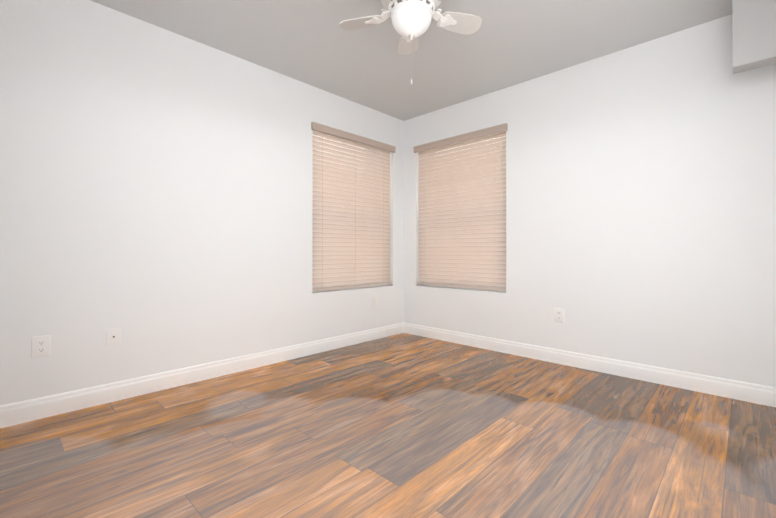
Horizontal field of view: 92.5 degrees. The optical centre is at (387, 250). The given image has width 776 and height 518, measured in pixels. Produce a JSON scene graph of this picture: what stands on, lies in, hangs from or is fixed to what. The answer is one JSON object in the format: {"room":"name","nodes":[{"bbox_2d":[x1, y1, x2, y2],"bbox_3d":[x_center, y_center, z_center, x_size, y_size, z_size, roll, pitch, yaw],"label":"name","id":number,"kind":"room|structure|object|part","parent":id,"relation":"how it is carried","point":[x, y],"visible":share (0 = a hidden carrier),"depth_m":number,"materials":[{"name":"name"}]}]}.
{"room":"empty bedroom","nodes":[
{"label":"empty bedroom","id":0,"kind":"room"},
{"bbox_2d":[0,0,403,405],"bbox_3d":[-1.240,-0.283,2.912,0.150,2.440,3.950,0,0,44],"label":"wall","id":1,"kind":"structure","parent":0,"point":[156,190],"depth_m":2.46,"materials":[{"name":"white paint"}]},
{"bbox_2d":[31,335,50,357],"bbox_3d":[-1.935,0.534,2.072,0.008,0.116,0.078,0,0,44],"label":"electrical outlet","id":2,"kind":"object","parent":1,"relation":"attached to","point":[41,346],"visible":1,"depth_m":2.07,"materials":[{"name":"white plastic"}]},
{"bbox_2d":[106,328,120,345],"bbox_3d":[-1.703,0.535,2.307,0.016,0.102,0.072,0,0,44],"label":"electrical outlet","id":3,"kind":"object","parent":1,"relation":"attached to","point":[113,336],"visible":1,"depth_m":2.31,"materials":[{"name":"white plastic"}]},
{"bbox_2d":[0,323,403,427],"bbox_3d":[-1.129,0.880,2.905,0.014,0.115,3.800,0,0,44],"label":"baseboard","id":4,"kind":"structure","parent":1,"relation":"attached to","point":[12,414],"depth_m":2.51,"materials":[{"name":"white paint"}]},
{"bbox_2d":[312,131,391,291],"bbox_3d":[-0.370,-0.384,3.820,0.127,1.550,1.075,0,0,44],"label":"window blind","id":5,"kind":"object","parent":1,"relation":"in","point":[338,224],"depth_m":3.73,"materials":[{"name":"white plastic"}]},
{"bbox_2d":[313,130,389,151],"bbox_3d":[-0.342,-1.134,3.796,0.050,0.046,1.063,0,0,44],"label":"blind headrail","id":6,"kind":"object","parent":5,"relation":"attached to","point":[350,140],"visible":0.07,"depth_m":3.75,"materials":[{"name":"white plastic"}]},
{"bbox_2d":[322,133,322,287],"bbox_3d":[-0.624,-0.375,3.499,0.028,1.470,0.002,0,0,44],"label":"blind cord","id":7,"kind":"object","parent":6,"relation":"hanging from","point":[322,133],"depth_m":3.49,"materials":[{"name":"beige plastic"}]},
{"bbox_2d":[311,122,395,152],"bbox_3d":[-0.305,-1.131,3.761,0.026,0.064,1.103,0,0,44],"label":"blind valance","id":8,"kind":"object","parent":6,"relation":"attached to","point":[346,135],"visible":0.96,"depth_m":3.68,"materials":[{"name":"beige wood"}]},
{"bbox_2d":[355,142,355,284],"bbox_3d":[-0.341,-0.374,3.793,0.028,1.470,0.002,0,0,44],"label":"blind cord","id":9,"kind":"object","parent":6,"relation":"hanging from","point":[355,209],"depth_m":3.78,"materials":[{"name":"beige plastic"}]},
{"bbox_2d":[383,150,389,282],"bbox_3d":[-0.019,-0.373,4.104,0.101,1.470,0.026,0,0,-22],"label":"blind cord","id":10,"kind":"object","parent":6,"relation":"hanging from","point":[383,150],"depth_m":4.08,"materials":[{"name":"beige fabric"}]},
{"bbox_2d":[0,333,775,517],"bbox_3d":[0.056,0.993,1.766,3.600,0.120,4.100,0,0,44],"label":"floor","id":11,"kind":"structure","parent":0,"point":[403,425],"depth_m":1.77,"materials":[{"name":"brown wood"}]},
{"bbox_2d":[90,0,731,120],"bbox_3d":[0.056,-1.567,1.776,3.600,0.120,4.100,0,0,44],"label":"ceiling","id":12,"kind":"structure","parent":0,"point":[507,43],"depth_m":2.63,"materials":[{"name":"white paint"}]},
{"bbox_2d":[339,0,481,84],"bbox_3d":[0.124,-1.198,1.972,0.796,0.616,0.793,0,0,44],"label":"ceiling fan","id":13,"kind":"object","parent":12,"relation":"attached to","point":[411,21],"visible":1,"depth_m":2.02,"materials":[{"name":"white"}]},
{"bbox_3d":[0.127,-1.009,1.995,0.011,0.237,0.011,0,0,44],"label":"chain","id":14,"kind":"part","parent":13,"relation":"part of","materials":[{"name":"silver metal"}]},
{"bbox_3d":[0.127,-1.209,1.995,0.214,0.115,0.214,0,0,44],"label":"lamp shade","id":15,"kind":"part","parent":13,"relation":"part of","materials":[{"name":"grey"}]},
{"bbox_2d":[732,0,775,73],"bbox_3d":[2.105,-1.254,1.894,0.510,0.505,0.110,0,0,44],"label":"soffit beam","id":16,"kind":"structure","parent":12,"relation":"attached to","point":[753,34],"depth_m":1.98,"materials":[{"name":"grey paint"}]},
{"bbox_2d":[404,14,775,386],"bbox_3d":[1.424,-0.282,3.196,3.600,2.440,0.150,0,0,44],"label":"wall","id":17,"kind":"structure","parent":0,"point":[640,203],"depth_m":2.72,"materials":[{"name":"white paint"}]},
{"bbox_2d":[417,132,505,291],"bbox_3d":[0.753,-0.384,3.843,1.075,1.550,0.127,0,0,44],"label":"window blind","id":18,"kind":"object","parent":17,"relation":"in","point":[460,215],"depth_m":3.77,"materials":[{"name":"beige plastic"}]},
{"bbox_2d":[420,131,505,151],"bbox_3d":[0.725,-1.134,3.817,1.063,0.046,0.050,0,0,44],"label":"blind headrail","id":19,"kind":"object","parent":18,"relation":"attached to","point":[463,141],"visible":0.07,"depth_m":3.76,"materials":[{"name":"white plastic"}]},
{"bbox_2d":[426,171,426,282],"bbox_3d":[0.431,-0.373,4.096,0.002,1.470,0.028,0,0,44],"label":"blind cord","id":20,"kind":"object","parent":19,"relation":"hanging from","point":[426,171],"depth_m":4.09,"materials":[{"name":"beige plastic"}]},
{"bbox_2d":[413,123,507,152],"bbox_3d":[0.690,-1.131,3.781,1.103,0.064,0.026,0,0,44],"label":"blind valance","id":21,"kind":"object","parent":19,"relation":"attached to","point":[469,136],"visible":0.96,"depth_m":3.71,"materials":[{"name":"beige wood"}]},
{"bbox_2d":[494,134,501,287],"bbox_3d":[1.036,-0.375,3.492,0.026,1.470,0.101,0,0,-22],"label":"blind cord","id":22,"kind":"object","parent":19,"relation":"hanging from","point":[494,208],"depth_m":3.52,"materials":[{"name":"beige fabric"}]},
{"bbox_2d":[554,308,563,322],"bbox_3d":[1.422,0.538,3.085,0.078,0.116,0.008,0,0,44],"label":"electrical outlet","id":23,"kind":"object","parent":17,"relation":"attached to","point":[558,314],"visible":1,"depth_m":3.08,"materials":[{"name":"white plastic"}]},
{"bbox_2d":[404,323,775,406],"bbox_3d":[1.367,0.881,3.132,3.300,0.115,0.014,0,0,44],"label":"baseboard","id":24,"kind":"structure","parent":17,"relation":"attached to","point":[744,391],"depth_m":2.78,"materials":[{"name":"white paint"}]},
{"label":"outside","id":25,"kind":"structure","parent":0,"visible":0},
{"bbox_2d":[313,137,365,176],"bbox_3d":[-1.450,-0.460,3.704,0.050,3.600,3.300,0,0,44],"label":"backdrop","id":26,"kind":"structure","parent":25,"point":[341,151],"depth_m":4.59,"materials":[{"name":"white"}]}
]}

